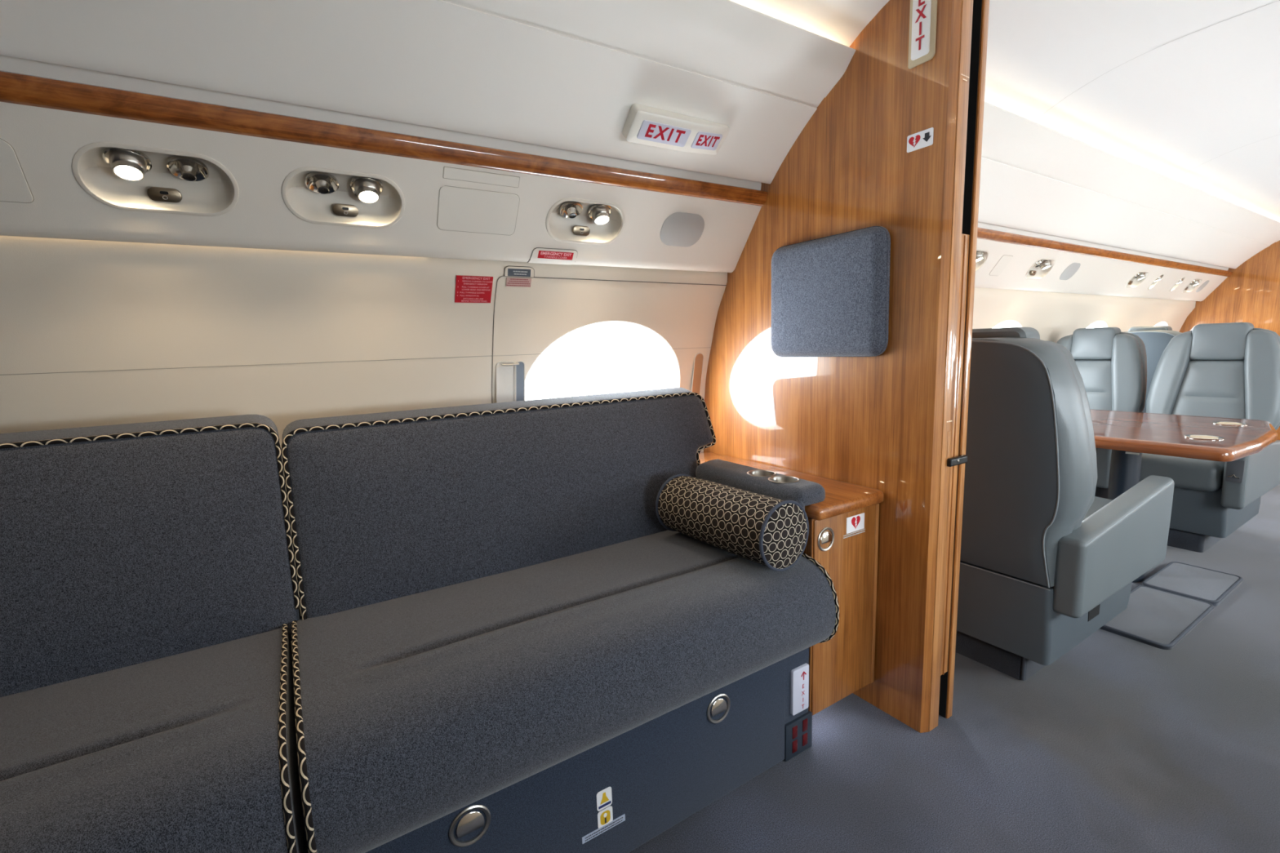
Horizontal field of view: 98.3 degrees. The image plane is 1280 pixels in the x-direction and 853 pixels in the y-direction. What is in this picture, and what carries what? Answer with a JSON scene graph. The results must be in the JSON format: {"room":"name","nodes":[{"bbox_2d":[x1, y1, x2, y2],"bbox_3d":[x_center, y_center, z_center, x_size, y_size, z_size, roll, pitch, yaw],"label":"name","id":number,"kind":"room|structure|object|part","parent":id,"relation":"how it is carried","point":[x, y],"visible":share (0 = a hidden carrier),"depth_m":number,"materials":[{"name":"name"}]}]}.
{"room":"aircraft cabin","nodes":[
{"label":"aircraft cabin","id":0,"kind":"room"},
{"bbox_2d":[0,0,1279,648],"bbox_3d":[1.635,-0.272,2.706,8.370,1.930,0.698,-7,10,-32],"label":"wall","id":1,"kind":"structure","parent":0,"point":[109,315],"depth_m":1.33,"materials":[{"name":"beige plastic"}]},
{"bbox_2d":[0,137,34,203],"bbox_3d":[-1.214,-0.453,0.953,0.216,0.101,0.074,-7,10,-32],"label":"access panel","id":2,"kind":"object","parent":1,"relation":"attached to","point":[15,187],"visible":1,"depth_m":1.01,"materials":[{"name":"beige plastic"}]},
{"bbox_2d":[71,142,239,216],"bbox_3d":[-0.960,-0.490,1.111,0.255,0.106,0.085,-7,10,-32],"label":"overhead light panel","id":3,"kind":"object","parent":1,"relation":"attached to","point":[129,177],"visible":1,"depth_m":1.12,"materials":[{"name":"beige plastic"}]},
{"bbox_2d":[102,147,151,181],"bbox_3d":[-1.000,-0.510,1.082,0.071,0.053,0.066,-7,10,-32],"label":"reading lamp","id":4,"kind":"object","parent":3,"relation":"attached to","point":[118,164],"depth_m":1.07,"materials":[{"name":"silver metal"}]},
{"bbox_2d":[146,186,182,202],"bbox_3d":[-0.978,-0.477,1.140,0.055,0.028,0.015,-7,10,-32],"label":"switch","id":5,"kind":"object","parent":3,"relation":"attached to","point":[154,194],"depth_m":1.14,"materials":[{"name":"grey metal"}]},
{"bbox_2d":[166,155,208,182],"bbox_3d":[-0.923,-0.523,1.132,0.067,0.040,0.063,-7,10,-32],"label":"air vent","id":6,"kind":"object","parent":3,"relation":"attached to","point":[179,168],"depth_m":1.13,"materials":[{"name":"silver metal"}]},
{"bbox_2d":[281,166,404,228],"bbox_3d":[-0.681,-0.526,1.285,0.255,0.106,0.085,-7,10,-32],"label":"overhead light panel","id":7,"kind":"object","parent":1,"relation":"attached to","point":[331,197],"visible":1,"depth_m":1.29,"materials":[{"name":"beige plastic"}]},
{"bbox_2d":[304,171,338,194],"bbox_3d":[-0.722,-0.550,1.258,0.067,0.040,0.063,-7,10,-32],"label":"air vent","id":8,"kind":"object","parent":7,"relation":"attached to","point":[315,182],"depth_m":1.25,"materials":[{"name":"silver metal"}]},
{"bbox_2d":[332,203,358,217],"bbox_3d":[-0.699,-0.513,1.314,0.055,0.028,0.015,-7,10,-32],"label":"switch","id":9,"kind":"object","parent":7,"relation":"attached to","point":[339,210],"depth_m":1.31,"materials":[{"name":"grey"}]},
{"bbox_2d":[349,176,383,203],"bbox_3d":[-0.643,-0.556,1.305,0.071,0.053,0.066,-7,10,-32],"label":"reading lamp","id":10,"kind":"object","parent":7,"relation":"attached to","point":[362,189],"depth_m":1.29,"materials":[{"name":"silver metal"}]},
{"bbox_2d":[454,275,493,302],"bbox_3d":[-0.477,-0.393,1.590,0.104,0.071,0.043,-7,10,-32],"label":"placard","id":11,"kind":"object","parent":1,"relation":"attached to","point":[468,289],"visible":1,"depth_m":1.59,"materials":[{"name":"red plastic"}]},
{"bbox_2d":[436,185,519,235],"bbox_3d":[-0.420,-0.560,1.444,0.208,0.093,0.068,-7,10,-32],"label":"access panel","id":12,"kind":"object","parent":1,"relation":"attached to","point":[460,209],"visible":1,"depth_m":1.44,"materials":[{"name":"beige plastic"}]},
{"bbox_2d":[442,166,519,187],"bbox_3d":[-0.395,-0.625,1.390,0.193,0.024,0.017,-7,10,-32],"label":"access panel","id":13,"kind":"object","parent":1,"relation":"attached to","point":[451,173],"visible":1,"depth_m":1.39,"materials":[{"name":"beige plastic"}]},
{"bbox_2d":[506,277,531,287],"bbox_3d":[-0.360,-0.428,1.645,0.076,0.024,0.014,-7,10,-32],"label":"label","id":14,"kind":"object","parent":1,"relation":"attached to","point":[510,282],"visible":1,"depth_m":1.64,"materials":[{"name":"red"}]},
{"bbox_2d":[503,265,534,277],"bbox_3d":[-0.355,-0.456,1.631,0.093,0.031,0.012,-7,10,-32],"label":"label","id":15,"kind":"object","parent":1,"relation":"attached to","point":[508,271],"visible":1,"depth_m":1.63,"materials":[{"name":"grey plastic"}]},
{"bbox_3d":[-0.355,-0.453,1.629,0.070,0.021,0.006,-7,10,-32],"label":"label plate","id":16,"kind":"part","parent":15,"relation":"part of","materials":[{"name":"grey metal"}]},
{"bbox_2d":[527,247,577,265],"bbox_3d":[-0.257,-0.504,1.640,0.150,0.040,0.039,-7,10,-32],"label":"sign","id":17,"kind":"object","parent":1,"relation":"attached to","point":[539,255],"visible":1,"depth_m":1.63,"materials":[{"name":"red plastic"}]},
{"bbox_3d":[-0.248,-0.505,1.634,0.111,0.019,0.014,-7,10,-32],"label":"label plate","id":18,"kind":"part","parent":17,"relation":"part of","materials":[{"name":"red plastic"}]},
{"bbox_2d":[545,197,625,244],"bbox_3d":[-0.156,-0.594,1.613,0.255,0.106,0.085,-7,10,-32],"label":"overhead light panel","id":19,"kind":"object","parent":1,"relation":"attached to","point":[569,220],"visible":1,"depth_m":1.62,"materials":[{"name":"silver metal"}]},
{"bbox_2d":[559,201,582,218],"bbox_3d":[-0.197,-0.618,1.586,0.067,0.040,0.063,-7,10,-32],"label":"air vent","id":20,"kind":"object","parent":19,"relation":"attached to","point":[567,210],"depth_m":1.58,"materials":[{"name":"silver metal"}]},
{"bbox_2d":[572,225,590,235],"bbox_3d":[-0.174,-0.581,1.643,0.055,0.028,0.015,-7,10,-32],"label":"switch","id":21,"kind":"object","parent":19,"relation":"attached to","point":[577,230],"depth_m":1.64,"materials":[{"name":"grey"}]},
{"bbox_2d":[587,204,611,225],"bbox_3d":[-0.118,-0.624,1.633,0.071,0.053,0.066,-7,10,-32],"label":"reading lamp","id":22,"kind":"object","parent":19,"relation":"attached to","point":[597,214],"depth_m":1.62,"materials":[{"name":"silver metal"}]},
{"bbox_2d":[496,320,704,402],"bbox_3d":[-0.118,-0.131,2.004,0.834,0.485,0.162,-7,10,-32],"label":"window frame","id":23,"kind":"structure","parent":1,"relation":"in","point":[511,383],"depth_m":1.96,"materials":[{"name":"beige plastic"}]},
{"bbox_3d":[-0.432,-0.087,1.783,0.056,0.214,0.038,-7,10,-32],"label":"shade pull","id":24,"kind":"part","parent":23,"relation":"part of","materials":[{"name":"beige plastic"}]},
{"bbox_3d":[-0.410,-0.196,1.753,0.056,0.008,0.006,-7,10,-32],"label":"shade rod","id":25,"kind":"part","parent":23,"relation":"part of","materials":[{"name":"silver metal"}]},
{"bbox_3d":[-0.391,-0.098,1.806,0.026,0.226,0.042,-7,10,-32],"label":"shade pull","id":26,"kind":"part","parent":23,"relation":"part of","materials":[{"name":"grey plastic"}]},
{"bbox_3d":[0.227,-0.175,2.192,0.040,0.226,0.042,-7,10,-32],"label":"shade pull","id":27,"kind":"part","parent":23,"relation":"part of","materials":[{"name":"brown wood"}]},
{"bbox_3d":[1.569,-0.796,2.708,8.370,0.233,0.171,-7,10,-32],"label":"service panel","id":28,"kind":"part","parent":1,"relation":"part of","materials":[{"name":"beige plastic"}]},
{"bbox_3d":[1.610,-0.904,2.620,8.370,0.080,0.045,-7,10,-32],"label":"wood rail","id":29,"kind":"part","parent":1,"relation":"part of","materials":[{"name":"brown wood"}]},
{"bbox_3d":[1.696,-1.060,2.453,8.370,0.301,0.374,-7,10,-32],"label":"overhead panel","id":30,"kind":"part","parent":1,"relation":"part of","materials":[{"name":"white plastic"}]},
{"bbox_2d":[622,103,729,155],"bbox_3d":[0.108,-0.807,1.523,0.325,0.080,0.085,-7,10,-32],"label":"exit sign","id":31,"kind":"object","parent":1,"relation":"attached to","point":[643,125],"visible":1,"depth_m":1.49,"materials":[{"name":"white plastic"}]},
{"bbox_2d":[660,212,704,247],"bbox_3d":[0.138,-0.635,1.789,0.165,0.091,0.067,-7,10,-32],"label":"speaker","id":32,"kind":"object","parent":1,"relation":"in","point":[684,229],"visible":1,"depth_m":1.79,"materials":[{"name":"grey plastic"}]},
{"bbox_2d":[975,248,989,271],"bbox_3d":[1.633,-0.815,2.734,0.255,0.106,0.085,-7,10,-32],"label":"overhead light panel","id":33,"kind":"object","parent":1,"relation":"attached to","point":[981,254],"visible":0.29,"depth_m":2.76,"materials":[{"name":"silver metal"}]},
{"bbox_2d":[975,251,984,262],"bbox_3d":[1.672,-0.844,2.754,0.071,0.053,0.066,-7,10,-32],"label":"reading lamp","id":34,"kind":"object","parent":33,"relation":"attached to","point":[980,255],"depth_m":2.73,"materials":[{"name":"silver metal"}]},
{"bbox_2d":[989,254,1013,275],"bbox_3d":[1.887,-0.841,2.893,0.113,0.093,0.068,-7,10,-32],"label":"access panel","id":35,"kind":"object","parent":1,"relation":"attached to","point":[1005,260],"visible":1,"depth_m":2.89,"materials":[{"name":"beige plastic"}]},
{"bbox_2d":[993,320,1022,327],"bbox_3d":[2.220,-0.416,3.468,0.644,0.483,0.162,-7,10,-32],"label":"window","id":36,"kind":"structure","parent":1,"relation":"in","point":[1011,323],"depth_m":3.45,"materials":[{"name":"white glass"}]},
{"bbox_2d":[1025,257,1055,279],"bbox_3d":[2.257,-0.888,3.125,0.255,0.106,0.085,-7,10,-32],"label":"overhead light panel","id":37,"kind":"object","parent":1,"relation":"attached to","point":[1042,267],"visible":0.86,"depth_m":3.15,"materials":[{"name":"silver metal"}]},
{"bbox_2d":[1029,270,1035,275],"bbox_3d":[2.239,-0.875,3.154,0.055,0.028,0.015,-7,10,-32],"label":"switch","id":38,"kind":"object","parent":37,"relation":"attached to","point":[1031,272],"depth_m":3.15,"materials":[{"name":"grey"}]},
{"bbox_2d":[1033,259,1043,266],"bbox_3d":[2.217,-0.912,3.098,0.067,0.040,0.063,-7,10,-32],"label":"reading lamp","id":39,"kind":"object","parent":37,"relation":"attached to","point":[1037,264],"depth_m":3.08,"materials":[{"name":"silver metal"}]},
{"bbox_2d":[1038,259,1051,270],"bbox_3d":[2.296,-0.918,3.145,0.071,0.053,0.066,-7,10,-32],"label":"reading lamp","id":40,"kind":"object","parent":37,"relation":"attached to","point":[1046,264],"depth_m":3.12,"materials":[{"name":"silver metal"}]},
{"bbox_2d":[1059,262,1080,279],"bbox_3d":[2.577,-0.929,3.317,0.165,0.091,0.067,-7,10,-32],"label":"speaker","id":41,"kind":"object","parent":1,"relation":"in","point":[1071,269],"visible":1,"depth_m":3.31,"materials":[{"name":"grey plastic"}]},
{"bbox_2d":[1088,320,1107,328],"bbox_3d":[3.362,-0.551,4.185,0.644,0.480,0.162,-7,10,-32],"label":"window","id":42,"kind":"structure","parent":1,"relation":"in","point":[1100,323],"depth_m":4.18,"materials":[{"name":"white glass"}]},
{"bbox_2d":[1125,271,1148,288],"bbox_3d":[3.505,-1.036,3.907,0.255,0.106,0.085,-7,10,-32],"label":"overhead light panel","id":43,"kind":"object","parent":1,"relation":"attached to","point":[1139,277],"visible":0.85,"depth_m":3.93,"materials":[{"name":"silver metal"}]},
{"bbox_2d":[1135,272,1146,279],"bbox_3d":[3.543,-1.066,3.927,0.071,0.053,0.066,-7,10,-32],"label":"reading lamp","id":44,"kind":"object","parent":43,"relation":"attached to","point":[1142,275],"depth_m":3.91,"materials":[{"name":"silver metal"}]},
{"bbox_2d":[1147,273,1164,289],"bbox_3d":[3.821,-1.073,4.105,0.093,0.106,0.085,-7,10,-32],"label":"overhead light panel","id":45,"kind":"object","parent":1,"relation":"attached to","point":[1158,278],"visible":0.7,"depth_m":4.10,"materials":[{"name":"beige plastic"}]},
{"bbox_2d":[1155,321,1168,325],"bbox_3d":[4.508,-0.683,4.905,0.644,0.478,0.160,-7,10,-32],"label":"window","id":46,"kind":"structure","parent":1,"relation":"in","point":[1162,323],"depth_m":4.89,"materials":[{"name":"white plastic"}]},
{"bbox_2d":[1169,276,1185,291],"bbox_3d":[4.230,-1.122,4.362,0.093,0.106,0.085,-7,10,-32],"label":"overhead light panel","id":47,"kind":"object","parent":1,"relation":"attached to","point":[1182,279],"visible":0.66,"depth_m":4.36,"materials":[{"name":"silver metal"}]},
{"bbox_2d":[1182,278,1202,293],"bbox_3d":[4.546,-1.159,4.560,0.255,0.106,0.085,-7,10,-32],"label":"overhead light panel","id":48,"kind":"object","parent":1,"relation":"attached to","point":[1193,284],"visible":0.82,"depth_m":4.58,"materials":[{"name":"silver metal"}]},
{"bbox_2d":[1190,279,1199,286],"bbox_3d":[4.585,-1.189,4.580,0.071,0.053,0.066,-7,10,-32],"label":"reading lamp","id":49,"kind":"object","parent":48,"relation":"attached to","point":[1197,282],"depth_m":4.56,"materials":[{"name":"silver metal"}]},
{"bbox_2d":[1195,280,1208,292],"bbox_3d":[4.765,-1.188,4.689,0.120,0.091,0.067,-7,10,-32],"label":"air vent","id":50,"kind":"object","parent":1,"relation":"in","point":[1202,286],"visible":1,"depth_m":4.68,"materials":[{"name":"grey plastic"}]},
{"bbox_2d":[703,0,989,733],"bbox_3d":[0.568,-0.201,1.876,0.146,2.060,0.995,-7,10,-32],"label":"wall","id":51,"kind":"structure","parent":0,"point":[883,422],"depth_m":1.55,"materials":[{"name":"brown wood"}]},
{"bbox_2d":[771,226,890,356],"bbox_3d":[0.554,-0.391,1.681,0.046,0.356,0.427,-7,10,-32],"label":"pad","id":52,"kind":"object","parent":51,"relation":"attached to","point":[830,294],"visible":1,"depth_m":1.62,"materials":[{"name":"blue fabric"}]},
{"bbox_2d":[906,127,933,152],"bbox_3d":[0.710,-0.726,1.404,0.002,0.041,0.069,-7,10,-32],"label":"sign","id":53,"kind":"object","parent":51,"relation":"attached to","point":[922,139],"visible":1,"depth_m":1.40,"materials":[{"name":"white"}]},
{"bbox_2d":[907,0,937,68],"bbox_3d":[0.695,-0.999,1.365,0.011,0.190,0.068,-7,10,-32],"label":"exit sign","id":54,"kind":"object","parent":51,"relation":"attached to","point":[923,13],"visible":1,"depth_m":1.36,"materials":[{"name":"beige plastic"}]},
{"bbox_3d":[0.825,0.048,1.479,0.013,0.071,0.001,-7,10,-32],"label":"finger pull","id":55,"kind":"part","parent":51,"relation":"part of","materials":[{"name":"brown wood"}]},
{"bbox_3d":[0.804,-0.149,1.461,0.046,2.060,0.032,-7,10,-32],"label":"edge post","id":56,"kind":"part","parent":51,"relation":"part of","materials":[{"name":"brown wood"}]},
{"bbox_2d":[940,233,969,675],"bbox_3d":[0.840,0.108,1.540,0.086,1.228,0.102,-7,10,-32],"label":"door","id":57,"kind":"structure","parent":51,"relation":"in","point":[953,462],"depth_m":1.50,"materials":[{"name":"brown wood"}]},
{"bbox_3d":[0.618,-0.203,1.911,0.025,2.050,0.991,-7,10,-32],"label":"panel","id":58,"kind":"part","parent":51,"relation":"part of","materials":[{"name":"brown wood"}]},
{"bbox_3d":[0.877,-0.158,1.507,0.022,2.060,0.032,-7,10,-32],"label":"edge post","id":59,"kind":"part","parent":51,"relation":"part of","materials":[{"name":"brown wood"}]},
{"bbox_2d":[629,484,1279,852],"bbox_3d":[2.158,0.758,2.076,8.370,0.001,2.540,-7,10,-32],"label":"floor","id":60,"kind":"structure","parent":0,"point":[1118,744],"depth_m":1.46,"materials":[{"name":"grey carpet"}]},
{"bbox_2d":[0,387,839,852],"bbox_3d":[-0.594,0.483,1.156,2.357,0.991,0.766,-7,10,-32],"label":"sofa","id":61,"kind":"object","parent":60,"relation":"on","point":[501,642],"visible":0.94,"depth_m":1.13,"materials":[{"name":"grey fabric"}]},
{"bbox_3d":[-1.265,0.276,1.004,1.068,0.493,0.216,-7,10,-32],"label":"backrest","id":62,"kind":"part","parent":61,"relation":"part of","materials":[{"name":"grey fabric"}]},
{"bbox_2d":[0,628,302,852],"bbox_3d":[-1.107,0.612,0.774,1.062,0.237,0.641,-7,10,-32],"label":"seat cushion","id":63,"kind":"object","parent":61,"relation":"on","point":[187,743],"depth_m":0.82,"materials":[{"name":"grey fabric"}]},
{"bbox_3d":[-0.277,0.164,1.620,1.260,0.472,0.210,-7,10,-32],"label":"backrest","id":64,"kind":"part","parent":61,"relation":"part of","materials":[{"name":"grey fabric"}]},
{"bbox_2d":[297,529,835,852],"bbox_3d":[-0.159,0.493,1.368,1.167,0.237,0.641,-7,10,-32],"label":"seat cushion","id":65,"kind":"object","parent":61,"relation":"on","point":[421,700],"depth_m":1.09,"materials":[{"name":"grey fabric"}]},
{"bbox_3d":[-0.512,0.850,0.907,2.116,0.306,0.012,-7,10,-32],"label":"drawer","id":66,"kind":"part","parent":61,"relation":"part of","materials":[{"name":"blue fabric"}]},
{"bbox_2d":[655,473,808,571],"bbox_3d":[0.238,0.252,1.532,0.180,0.184,0.445,-8,10,-34],"label":"bolster cushion","id":67,"kind":"object","parent":61,"relation":"on","point":[773,533],"visible":1,"depth_m":1.41,"materials":[{"name":"fabric"}]},
{"bbox_3d":[0.431,0.844,1.511,0.104,0.104,0.009,-7,10,-32],"label":"light plate","id":68,"kind":"part","parent":61,"relation":"part of","materials":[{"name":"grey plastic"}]},
{"bbox_2d":[697,452,884,715],"bbox_3d":[0.385,0.497,1.889,0.290,0.688,0.794,-7,10,-32],"label":"base cabinet","id":69,"kind":"object","parent":60,"relation":"on","point":[843,535],"visible":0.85,"depth_m":1.58,"materials":[{"name":"brown wood"}]},
{"bbox_2d":[695,458,825,510],"bbox_3d":[0.344,0.217,1.679,0.130,0.169,0.472,-7,10,-32],"label":"armrest","id":70,"kind":"object","parent":69,"relation":"on","point":[770,483],"visible":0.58,"depth_m":1.59,"materials":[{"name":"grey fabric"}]},
{"bbox_3d":[0.576,0.513,1.579,0.262,0.564,0.018,-7,10,-32],"label":"door","id":71,"kind":"part","parent":69,"relation":"part of","materials":[{"name":"brown wood"}]},
{"bbox_2d":[955,327,1174,680],"bbox_3d":[1.395,0.220,1.991,0.917,1.138,0.570,-7,10,-32],"label":"seat","id":72,"kind":"object","parent":60,"relation":"on","point":[1046,562],"visible":0.76,"depth_m":1.69,"materials":[{"name":"grey leather"}]},
{"bbox_3d":[1.057,0.103,1.760,0.121,0.738,0.465,-7,10,-32],"label":"panel","id":73,"kind":"part","parent":72,"relation":"part of","materials":[{"name":"grey leather"}]},
{"bbox_2d":[1082,496,1112,520],"bbox_3d":[1.494,0.364,2.073,0.630,0.160,0.400,-7,10,-32],"label":"seat cushion","id":74,"kind":"object","parent":72,"relation":"on","point":[1098,503],"depth_m":2.03,"materials":[{"name":"grey leather"}]},
{"bbox_3d":[1.586,0.374,1.838,0.765,0.315,0.077,-7,10,-32],"label":"armrest","id":75,"kind":"part","parent":72,"relation":"part of","materials":[{"name":"grey leather"}]},
{"bbox_2d":[1057,327,1146,498],"bbox_3d":[2.679,-0.036,3.457,0.917,1.138,0.570,-7,10,-32],"label":"seat","id":76,"kind":"object","parent":60,"relation":"on","point":[1111,363],"visible":0.23,"depth_m":3.44,"materials":[{"name":"grey leather"}]},
{"bbox_2d":[1074,360,1111,410],"bbox_3d":[2.892,-0.180,3.575,0.178,0.494,0.320,-7,10,-32],"label":"cushion","id":77,"kind":"object","parent":76,"relation":"on","point":[1096,375],"depth_m":3.49,"materials":[{"name":"grey leather"}]},
{"bbox_2d":[1124,325,1182,413],"bbox_3d":[3.980,-0.197,4.260,0.917,1.138,0.570,-7,10,-32],"label":"seat","id":78,"kind":"object","parent":60,"relation":"on","point":[1156,339],"visible":0.09,"depth_m":3.93,"materials":[{"name":"grey leather"}]},
{"bbox_3d":[3.642,-0.314,4.029,0.121,0.738,0.465,-7,10,-32],"label":"panel","id":79,"kind":"part","parent":78,"relation":"part of","materials":[{"name":"grey leather"}]},
{"bbox_2d":[1099,561,1243,649],"bbox_3d":[2.197,0.714,2.289,0.974,0.023,0.239,-7,10,-32],"label":"floor hatch","id":80,"kind":"object","parent":60,"relation":"on","point":[1161,612],"visible":0.88,"depth_m":2.24,"materials":[{"name":"grey carpet"}]},
{"bbox_2d":[1089,408,1278,582],"bbox_3d":[2.151,0.318,2.654,0.962,0.704,1.134,-7,10,-32],"label":"table","id":81,"kind":"object","parent":60,"relation":"on","point":[1128,434],"visible":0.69,"depth_m":2.27,"materials":[{"name":"brown wood"}]},
{"bbox_3d":[1.893,0.103,2.129,0.007,0.007,0.040,-7,10,-32],"label":"release lever","id":82,"kind":"part","parent":81,"relation":"part of","materials":[{"name":"silver metal"}]},
{"bbox_2d":[1190,435,1217,438],"bbox_3d":[2.163,0.041,2.124,0.077,0.001,0.077,-7,10,-32],"label":"cup holder","id":83,"kind":"object","parent":81,"relation":"on","point":[1199,437],"depth_m":2.13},
{"bbox_2d":[1217,422,1242,424],"bbox_3d":[2.562,-0.013,2.406,0.077,0.001,0.077,-7,10,-32],"label":"cup holder","id":84,"kind":"object","parent":81,"relation":"on","point":[1227,423],"depth_m":2.41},
{"bbox_2d":[1095,322,1279,552],"bbox_3d":[2.978,0.024,2.974,0.917,1.138,0.570,-7,10,-32],"label":"seat","id":85,"kind":"object","parent":60,"relation":"on","point":[1229,370],"visible":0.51,"depth_m":2.89,"materials":[{"name":"grey leather"}]},
{"bbox_3d":[2.796,0.140,3.166,0.765,0.315,0.077,-7,10,-32],"label":"armrest","id":86,"kind":"part","parent":85,"relation":"part of","materials":[{"name":"grey leather"}]},
{"bbox_2d":[1139,453,1225,492],"bbox_3d":[2.889,0.191,2.938,0.630,0.160,0.400,-7,10,-32],"label":"seat cushion","id":87,"kind":"object","parent":85,"relation":"on","point":[1188,474],"depth_m":2.71,"materials":[{"name":"grey leather"}]},
{"bbox_2d":[1170,360,1245,418],"bbox_3d":[3.190,-0.119,3.092,0.178,0.494,0.320,-7,10,-32],"label":"cushion","id":88,"kind":"object","parent":85,"relation":"on","point":[1199,388],"depth_m":3.06,"materials":[{"name":"grey leather"}]},
{"bbox_3d":[2.736,0.205,2.547,0.005,0.105,0.056,-7,10,-32],"label":"release plate","id":89,"kind":"part","parent":85,"relation":"part of","materials":[{"name":"grey"}]},
{"bbox_3d":[3.061,0.192,2.753,0.765,0.315,0.077,-7,10,-32],"label":"armrest","id":90,"kind":"part","parent":85,"relation":"part of","materials":[{"name":"grey leather"}]},
{"bbox_2d":[729,0,1279,222],"bbox_3d":[2.096,-1.092,1.806,8.370,0.353,1.604,-7,10,-32],"label":"ceiling","id":91,"kind":"structure","parent":0,"point":[1186,91],"depth_m":1.94,"materials":[{"name":"white"}]},
{"bbox_2d":[1178,240,1279,439],"bbox_3d":[5.669,-0.700,4.147,0.040,2.095,2.568,-7,10,-32],"label":"wall","id":92,"kind":"structure","parent":0,"point":[1251,293],"depth_m":4.74,"materials":[{"name":"brown wood"}]}
]}

